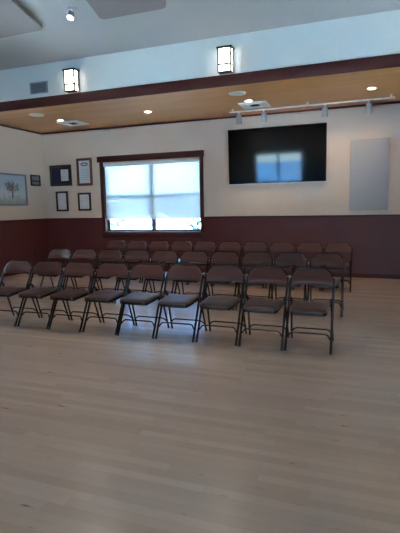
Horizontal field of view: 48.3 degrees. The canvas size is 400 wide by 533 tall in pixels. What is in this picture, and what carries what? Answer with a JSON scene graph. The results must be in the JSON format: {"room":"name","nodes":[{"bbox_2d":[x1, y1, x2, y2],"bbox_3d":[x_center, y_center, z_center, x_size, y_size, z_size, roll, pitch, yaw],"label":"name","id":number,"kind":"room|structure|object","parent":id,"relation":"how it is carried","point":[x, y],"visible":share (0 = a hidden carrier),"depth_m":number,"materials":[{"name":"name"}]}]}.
{"room":"community hall","nodes":[
{"label":"community hall","id":0,"kind":"room"},
{"bbox_2d":[0,126,46,220],"bbox_3d":[-6.164,-1.094,4.195,0.200,4.104,13.962,2,8,20],"label":"wall","id":1,"kind":"structure","parent":0,"point":[21,152],"depth_m":10.03,"materials":[{"name":"beige paint"}]},
{"bbox_2d":[0,172,27,205],"bbox_3d":[-4.111,-1.655,9.569,0.036,0.685,1.112,2,8,20],"label":"painting","id":2,"kind":"object","parent":1,"relation":"attached to","point":[13,187],"visible":1,"depth_m":9.70,"materials":[{"name":"grey paper"}]},
{"bbox_2d":[0,267,33,277],"bbox_3d":[-6.009,0.899,4.412,0.015,0.090,13.942,2,8,20],"label":"baseboard","id":3,"kind":"structure","parent":1,"relation":"attached to","point":[5,274],"depth_m":9.60,"materials":[{"name":"brown wood"}]},
{"bbox_2d":[0,124,41,134],"bbox_3d":[-4.106,-2.976,9.466,0.030,0.035,2.190,2,8,20],"label":"trim","id":4,"kind":"structure","parent":1,"relation":"attached to","point":[0,124],"depth_m":9.83,"materials":[{"name":"brown wood"}]},
{"bbox_2d":[0,218,46,221],"bbox_3d":[-4.337,-0.895,8.981,0.035,0.030,3.862,2,8,20],"label":"trim","id":5,"kind":"structure","parent":1,"relation":"attached to","point":[43,218],"depth_m":9.99,"materials":[{"name":"brown wood"}]},
{"bbox_2d":[0,220,49,272],"bbox_3d":[-4.333,-0.304,9.063,0.020,1.162,3.862,2,8,20],"label":"wainscot","id":6,"kind":"structure","parent":1,"relation":"attached to","point":[19,240],"depth_m":10.04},
{"bbox_2d":[30,175,40,185],"bbox_3d":[-3.820,-1.999,10.355,0.025,0.253,0.325,2,8,20],"label":"picture frame","id":7,"kind":"object","parent":1,"relation":"attached to","point":[35,180],"visible":1,"depth_m":10.35,"materials":[{"name":"black wood"}]},
{"bbox_2d":[32,176,38,184],"bbox_3d":[-3.824,-1.999,10.356,0.003,0.183,0.255,2,8,20],"label":"photo","id":8,"kind":"object","parent":7,"relation":"attached to","point":[35,179],"depth_m":10.35},
{"bbox_2d":[0,268,399,532],"bbox_3d":[-0.973,1.147,2.640,11.143,0.120,14.362,2,8,20],"label":"floor","id":9,"kind":"structure","parent":0,"point":[102,431],"depth_m":3.02,"materials":[{"name":"brown wood"}]},
{"bbox_2d":[0,260,40,326],"bbox_3d":[-2.391,0.321,5.657,0.454,0.774,0.492,2,8,20],"label":"folding chair","id":10,"kind":"object","parent":9,"relation":"on","point":[13,266],"visible":0.94,"depth_m":5.71,"materials":[{"name":"brown metal"}]},
{"bbox_2d":[17,260,69,328],"bbox_3d":[-1.957,0.332,5.513,0.454,0.774,0.491,2,8,19],"label":"folding chair","id":11,"kind":"object","parent":9,"relation":"on","point":[43,266],"visible":0.96,"depth_m":5.54,"materials":[{"name":"brown metal"}]},
{"bbox_2d":[38,248,74,290],"bbox_3d":[-2.334,0.112,7.197,0.454,0.774,0.492,2,8,19],"label":"folding chair","id":12,"kind":"object","parent":9,"relation":"on","point":[57,253],"visible":0.66,"depth_m":7.28,"materials":[{"name":"brown metal"}]},
{"bbox_2d":[48,261,101,331],"bbox_3d":[-1.520,0.346,5.345,0.454,0.774,0.491,2,8,20],"label":"folding chair","id":13,"kind":"object","parent":9,"relation":"on","point":[83,268],"visible":0.98,"depth_m":5.37,"materials":[{"name":"brown metal"}]},
{"bbox_2d":[64,249,99,289],"bbox_3d":[-1.893,0.123,7.047,0.454,0.774,0.491,2,8,19],"label":"folding chair","id":14,"kind":"object","parent":9,"relation":"on","point":[90,254],"visible":0.67,"depth_m":7.13,"materials":[{"name":"brown metal"}]},
{"bbox_2d":[89,249,124,302],"bbox_3d":[-1.449,0.136,6.892,0.454,0.774,0.491,2,8,20],"label":"folding chair","id":15,"kind":"object","parent":9,"relation":"on","point":[106,254],"visible":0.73,"depth_m":6.99,"materials":[{"name":"brown metal"}]},
{"bbox_2d":[82,262,134,334],"bbox_3d":[-1.082,0.357,5.206,0.454,0.774,0.491,2,8,19],"label":"folding chair","id":16,"kind":"object","parent":9,"relation":"on","point":[115,269],"visible":0.99,"depth_m":5.24,"materials":[{"name":"brown metal"}]},
{"bbox_2d":[98,240,125,281],"bbox_3d":[-1.715,-0.114,8.774,0.454,0.774,0.491,2,8,20],"label":"folding chair","id":17,"kind":"object","parent":9,"relation":"on","point":[113,244],"visible":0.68,"depth_m":8.85,"materials":[{"name":"brown metal"}]},
{"bbox_2d":[114,250,152,302],"bbox_3d":[-1.009,0.149,6.729,0.454,0.774,0.492,2,8,20],"label":"folding chair","id":18,"kind":"object","parent":9,"relation":"on","point":[131,255],"visible":0.63,"depth_m":6.82,"materials":[{"name":"brown metal"}]},
{"bbox_2d":[120,240,147,282],"bbox_3d":[-1.272,-0.102,8.622,0.454,0.774,0.492,2,8,20],"label":"folding chair","id":19,"kind":"object","parent":9,"relation":"on","point":[135,244],"visible":0.63,"depth_m":8.71,"materials":[{"name":"brown metal"}]},
{"bbox_2d":[117,263,169,338],"bbox_3d":[-0.651,0.371,5.038,0.454,0.774,0.492,2,8,19],"label":"folding chair","id":20,"kind":"object","parent":9,"relation":"on","point":[140,270],"visible":0.99,"depth_m":5.07,"materials":[{"name":"brown metal"}]},
{"bbox_2d":[141,241,169,282],"bbox_3d":[-0.830,-0.090,8.467,0.454,0.774,0.491,2,8,19],"label":"folding chair","id":21,"kind":"object","parent":9,"relation":"on","point":[163,245],"visible":0.64,"depth_m":8.55,"materials":[{"name":"brown metal"}]},
{"bbox_2d":[144,250,180,294],"bbox_3d":[-0.571,0.162,6.572,0.454,0.774,0.491,2,8,20],"label":"folding chair","id":22,"kind":"object","parent":9,"relation":"on","point":[159,255],"visible":0.56,"depth_m":6.66,"materials":[{"name":"brown metal"}]},
{"bbox_2d":[164,241,192,284],"bbox_3d":[-0.383,-0.078,8.312,0.454,0.774,0.491,2,8,19],"label":"folding chair","id":23,"kind":"object","parent":9,"relation":"on","point":[177,245],"visible":0.56,"depth_m":8.39,"materials":[{"name":"brown metal"}]},
{"bbox_2d":[155,264,206,341],"bbox_3d":[-0.212,0.383,4.885,0.454,0.774,0.491,2,8,19],"label":"folding chair","id":24,"kind":"object","parent":9,"relation":"on","point":[177,271],"visible":0.99,"depth_m":4.91,"materials":[{"name":"brown metal"}]},
{"bbox_2d":[174,250,209,298],"bbox_3d":[-0.124,0.174,6.419,0.454,0.774,0.491,2,8,20],"label":"folding chair","id":25,"kind":"object","parent":9,"relation":"on","point":[190,255],"visible":0.67,"depth_m":6.50,"materials":[{"name":"brown metal"}]},
{"bbox_2d":[188,241,216,285],"bbox_3d":[0.052,-0.063,8.140,0.454,0.774,0.491,2,8,19],"label":"folding chair","id":26,"kind":"object","parent":9,"relation":"on","point":[200,245],"visible":0.61,"depth_m":8.22,"materials":[{"name":"brown metal"}]},
{"bbox_2d":[195,265,246,345],"bbox_3d":[0.228,0.394,4.741,0.454,0.774,0.492,2,8,20],"label":"folding chair","id":27,"kind":"object","parent":9,"relation":"on","point":[234,273],"visible":0.99,"depth_m":4.77,"materials":[{"name":"brown metal"}]},
{"bbox_2d":[204,251,239,310],"bbox_3d":[0.310,0.187,6.257,0.454,0.774,0.491,2,8,20],"label":"folding chair","id":28,"kind":"object","parent":9,"relation":"on","point":[233,257],"visible":0.63,"depth_m":6.35,"materials":[{"name":"brown metal"}]},
{"bbox_2d":[213,241,241,285],"bbox_3d":[0.500,-0.051,7.989,0.454,0.774,0.492,2,8,19],"label":"folding chair","id":29,"kind":"object","parent":9,"relation":"on","point":[225,245],"visible":0.59,"depth_m":8.07,"materials":[{"name":"brown metal"}]},
{"bbox_2d":[235,251,272,310],"bbox_3d":[0.754,0.198,6.112,0.454,0.774,0.491,2,8,20],"label":"folding chair","id":30,"kind":"object","parent":9,"relation":"on","point":[251,257],"visible":0.66,"depth_m":6.20,"materials":[{"name":"brown metal"}]},
{"bbox_2d":[242,241,268,287],"bbox_3d":[0.943,-0.039,7.835,0.454,0.774,0.492,2,8,19],"label":"folding chair","id":31,"kind":"object","parent":9,"relation":"on","point":[251,245],"visible":0.62,"depth_m":7.93,"materials":[{"name":"brown metal"}]},
{"bbox_2d":[238,266,289,350],"bbox_3d":[0.660,0.409,4.569,0.454,0.774,0.491,2,8,20],"label":"folding chair","id":32,"kind":"object","parent":9,"relation":"on","point":[258,274],"visible":1,"depth_m":4.60,"materials":[{"name":"brown metal"}]},
{"bbox_2d":[265,242,294,289],"bbox_3d":[1.392,-0.027,7.680,0.454,0.774,0.492,2,8,20],"label":"folding chair","id":33,"kind":"object","parent":9,"relation":"on","point":[276,246],"visible":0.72,"depth_m":7.76,"materials":[{"name":"brown metal"}]},
{"bbox_2d":[271,252,307,300],"bbox_3d":[1.188,0.213,5.940,0.454,0.774,0.492,2,8,19],"label":"folding chair","id":34,"kind":"object","parent":9,"relation":"on","point":[283,258],"visible":0.62,"depth_m":6.03,"materials":[{"name":"brown metal"}]},
{"bbox_2d":[293,242,322,290],"bbox_3d":[1.827,-0.013,7.514,0.454,0.774,0.492,2,8,20],"label":"folding chair","id":35,"kind":"object","parent":9,"relation":"on","point":[303,246],"visible":0.6,"depth_m":7.60,"materials":[{"name":"brown metal"}]},
{"bbox_2d":[284,267,334,354],"bbox_3d":[1.095,0.420,4.423,0.454,0.774,0.492,2,8,19],"label":"folding chair","id":36,"kind":"object","parent":9,"relation":"on","point":[303,275],"visible":1,"depth_m":4.45,"materials":[{"name":"brown metal"}]},
{"bbox_2d":[307,252,344,316],"bbox_3d":[1.635,0.224,5.793,0.454,0.774,0.492,2,8,20],"label":"folding chair","id":37,"kind":"object","parent":9,"relation":"on","point":[330,259],"visible":0.82,"depth_m":5.86,"materials":[{"name":"brown metal"}]},
{"bbox_2d":[322,242,351,291],"bbox_3d":[2.268,0.001,7.349,0.454,0.774,0.491,2,8,20],"label":"folding chair","id":38,"kind":"object","parent":9,"relation":"on","point":[344,247],"visible":0.78,"depth_m":7.41,"materials":[{"name":"brown metal"}]},
{"bbox_2d":[0,0,399,69],"bbox_3d":[-1.403,-2.740,1.120,10.743,0.200,11.872,2,8,20],"label":"ceiling","id":39,"kind":"structure","parent":0,"point":[60,38],"depth_m":6.11,"materials":[{"name":"white paint"}]},
{"bbox_2d":[0,0,41,37],"bbox_3d":[-2.823,-3.198,5.669,1.670,0.060,1.319,2,8,20],"label":"ceiling panel","id":40,"kind":"object","parent":39,"relation":"attached to","point":[14,19],"visible":1,"depth_m":5.81,"materials":[{"name":"grey fabric"}]},
{"bbox_2d":[67,7,77,20],"bbox_3d":[-1.611,-3.171,5.616,0.136,0.145,0.168,2,8,20],"label":"ceiling spotlight","id":41,"kind":"object","parent":39,"relation":"attached to","point":[71,10],"visible":1,"depth_m":5.58,"materials":[{"name":"grey metal"}]},
{"bbox_2d":[86,0,165,18],"bbox_3d":[-0.912,-3.143,4.987,0.910,0.060,1.561,0,8,5],"label":"ceiling panel","id":42,"kind":"object","parent":39,"relation":"attached to","point":[105,9],"visible":1,"depth_m":5.45,"materials":[{"name":"grey fabric"}]},
{"bbox_2d":[0,67,399,132],"bbox_3d":[0.940,-2.909,7.669,10.743,0.120,2.220,2,8,20],"label":"ceiling","id":43,"kind":"structure","parent":0,"point":[210,102],"depth_m":7.74,"materials":[{"name":"brown wood"}]},
{"bbox_2d":[29,113,43,116],"bbox_3d":[-3.096,-2.869,8.443,0.280,0.012,0.280,2,8,20],"label":"ceiling speaker","id":44,"kind":"object","parent":43,"relation":"attached to","point":[31,114],"visible":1,"depth_m":8.42,"materials":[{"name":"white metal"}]},
{"bbox_2d":[56,120,89,126],"bbox_3d":[-2.656,-2.996,9.339,0.500,0.018,0.500,2,8,20],"label":"ceiling vent","id":45,"kind":"object","parent":43,"relation":"in","point":[73,122],"visible":1,"depth_m":9.29,"materials":[{"name":"white metal"}]},
{"bbox_2d":[0,53,399,111],"bbox_3d":[0.560,-2.781,6.615,10.743,0.163,0.035,2,8,20],"label":"beam","id":46,"kind":"structure","parent":43,"relation":"attached to","point":[392,60],"depth_m":6.72,"materials":[{"name":"brown wood"}]},
{"bbox_2d":[228,91,245,95],"bbox_3d":[0.593,-2.762,7.121,0.280,0.012,0.280,2,8,20],"label":"ceiling speaker","id":47,"kind":"object","parent":43,"relation":"attached to","point":[234,93],"visible":1,"depth_m":7.09,"materials":[{"name":"white metal"}]},
{"bbox_2d":[231,92,243,94],"bbox_3d":[0.593,-2.762,7.121,0.226,0.011,0.226,2,8,20],"label":"grille","id":48,"kind":"object","parent":47,"relation":"attached to","point":[232,93],"depth_m":7.09,"materials":[{"name":"white metal"}]},
{"bbox_2d":[238,100,270,108],"bbox_3d":[0.980,-2.879,7.957,0.500,0.018,0.500,2,8,20],"label":"ceiling vent","id":49,"kind":"object","parent":43,"relation":"in","point":[257,104],"visible":1,"depth_m":7.93,"materials":[{"name":"grey metal"}]},
{"bbox_2d":[229,94,394,123],"bbox_3d":[1.904,-2.759,7.900,2.845,0.278,0.132,2,8,20],"label":"track light","id":50,"kind":"object","parent":43,"relation":"attached to","point":[368,110],"visible":1,"depth_m":7.80,"materials":[{"name":"white metal"}]},
{"bbox_2d":[0,9,399,101],"bbox_3d":[0.585,-3.127,6.656,10.743,0.597,0.150,2,8,20],"label":"wall","id":51,"kind":"structure","parent":0,"point":[375,34],"depth_m":6.67,"materials":[{"name":"white paint"}]},
{"bbox_2d":[29,81,47,94],"bbox_3d":[-2.824,-3.129,7.800,0.380,0.200,0.012,2,8,20],"label":"air vent","id":52,"kind":"object","parent":51,"relation":"in","point":[39,87],"visible":1,"depth_m":7.80,"materials":[{"name":"grey metal"}]},
{"bbox_2d":[62,67,78,92],"bbox_3d":[-2.162,-3.119,7.484,0.234,0.360,0.157,2,8,20],"label":"wall lantern","id":53,"kind":"object","parent":51,"relation":"attached to","point":[70,75],"visible":1,"depth_m":7.44,"materials":[{"name":"white glass"}]},
{"bbox_2d":[216,45,233,74],"bbox_3d":[0.376,-3.046,6.578,0.234,0.360,0.157,2,8,20],"label":"wall lantern","id":54,"kind":"object","parent":51,"relation":"attached to","point":[224,53],"visible":1,"depth_m":6.53,"materials":[{"name":"white glass"}]},
{"bbox_2d":[42,103,399,231],"bbox_3d":[1.370,-1.886,8.957,11.143,4.104,0.200,2,8,20],"label":"wall","id":55,"kind":"structure","parent":0,"point":[344,125],"depth_m":9.09,"materials":[{"name":"beige paint"}]},
{"bbox_2d":[49,165,71,185],"bbox_3d":[-3.277,-2.137,10.479,0.600,0.482,0.025,2,8,20],"label":"picture frame","id":56,"kind":"object","parent":55,"relation":"attached to","point":[60,175],"visible":1,"depth_m":10.47,"materials":[{"name":"black wood"}]},
{"bbox_2d":[56,191,68,210],"bbox_3d":[-3.266,-1.543,10.559,0.330,0.466,0.025,2,8,20],"label":"picture frame","id":57,"kind":"object","parent":55,"relation":"attached to","point":[62,204],"visible":1,"depth_m":10.56,"materials":[{"name":"white paper"}]},
{"bbox_2d":[47,218,101,219],"bbox_3d":[-2.967,-1.128,10.505,1.518,0.030,0.035,2,8,20],"label":"trim","id":58,"kind":"structure","parent":55,"relation":"attached to","point":[47,218],"depth_m":10.52,"materials":[{"name":"brown wood"}]},
{"bbox_2d":[47,219,103,264],"bbox_3d":[-2.955,-0.538,10.593,1.533,1.162,0.020,2,8,20],"label":"wainscot","id":59,"kind":"structure","parent":55,"relation":"attached to","point":[72,234],"depth_m":10.55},
{"bbox_2d":[76,158,92,185],"bbox_3d":[-2.657,-2.175,10.250,0.405,0.618,0.025,2,8,20],"label":"picture frame","id":60,"kind":"object","parent":55,"relation":"attached to","point":[83,165],"visible":1,"depth_m":10.25,"materials":[{"name":"red wood"}]},
{"bbox_2d":[77,193,91,210],"bbox_3d":[-2.683,-1.506,10.354,0.345,0.412,0.025,2,8,20],"label":"picture frame","id":61,"kind":"object","parent":55,"relation":"attached to","point":[84,199],"visible":1,"depth_m":10.35,"materials":[{"name":"white paper"}]},
{"bbox_2d":[97,150,203,237],"bbox_3d":[-1.079,-1.557,9.847,2.545,1.812,0.232,2,8,20],"label":"window","id":62,"kind":"structure","parent":55,"relation":"in","point":[106,224],"depth_m":9.80,"materials":[{"name":"brown"}]},
{"bbox_2d":[103,158,199,219],"bbox_3d":[-1.082,-1.667,9.786,2.301,1.254,0.066,2,8,20],"label":"roller blind","id":63,"kind":"object","parent":62,"relation":"attached to","point":[165,189],"visible":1,"depth_m":9.78,"materials":[{"name":"white fabric"}]},
{"bbox_2d":[103,237,204,267],"bbox_3d":[-1.062,-0.279,9.947,2.480,0.748,0.020,2,8,20],"label":"wainscot","id":64,"kind":"structure","parent":55,"relation":"attached to","point":[170,240],"depth_m":9.89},
{"bbox_2d":[42,101,399,134],"bbox_3d":[1.319,-2.978,8.697,10.723,0.035,0.030,2,8,20],"label":"trim","id":65,"kind":"structure","parent":55,"relation":"attached to","point":[395,102],"depth_m":9.00,"materials":[{"name":"brown wood"}]},
{"bbox_2d":[62,264,399,278],"bbox_3d":[1.383,0.120,9.102,10.708,0.090,0.015,2,8,20],"label":"baseboard","id":66,"kind":"structure","parent":55,"relation":"attached to","point":[336,274],"depth_m":8.50,"materials":[{"name":"brown wood"}]},
{"bbox_2d":[228,122,326,185],"bbox_3d":[1.484,-2.167,8.704,1.909,1.089,0.121,2,8,20],"label":"television","id":67,"kind":"object","parent":55,"relation":"attached to","point":[289,153],"visible":1,"depth_m":8.66,"materials":[{"name":"black glass"}]},
{"bbox_2d":[204,216,399,273],"bbox_3d":[3.260,-0.359,8.374,6.710,1.162,0.020,2,8,20],"label":"wainscot","id":68,"kind":"structure","parent":55,"relation":"attached to","point":[374,241],"depth_m":8.60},
{"bbox_2d":[204,214,399,217],"bbox_3d":[3.251,-0.949,8.286,6.700,0.030,0.035,2,8,20],"label":"trim","id":69,"kind":"structure","parent":55,"relation":"attached to","point":[389,214],"depth_m":8.69,"materials":[{"name":"brown wood"}]},
{"bbox_2d":[349,137,389,209],"bbox_3d":[3.122,-1.695,8.220,0.666,1.292,0.044,2,8,20],"label":"acoustic panel","id":70,"kind":"object","parent":55,"relation":"attached to","point":[369,166],"visible":1,"depth_m":8.20,"materials":[{"name":"grey fabric"}]},
{"label":"outside","id":71,"kind":"structure","parent":0,"visible":0},
{"bbox_2d":[111,219,200,228],"bbox_3d":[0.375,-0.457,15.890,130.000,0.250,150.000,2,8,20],"label":"ground","id":72,"kind":"structure","parent":71,"point":[139,223],"depth_m":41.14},
{"bbox_2d":[111,219,134,228],"bbox_3d":[-2.104,-0.589,11.339,1.136,1.333,1.071,2,8,20],"label":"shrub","id":73,"kind":"object","parent":72,"relation":"on","point":[118,221],"visible":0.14,"depth_m":11.18,"materials":[{"name":"white plant"}]},
{"bbox_2d":[183,219,200,228],"bbox_3d":[-0.040,-0.504,10.632,0.920,1.274,0.980,-7,10,-38],"label":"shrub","id":74,"kind":"object","parent":72,"relation":"on","point":[193,220],"visible":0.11,"depth_m":10.45,"materials":[{"name":"white plant"}]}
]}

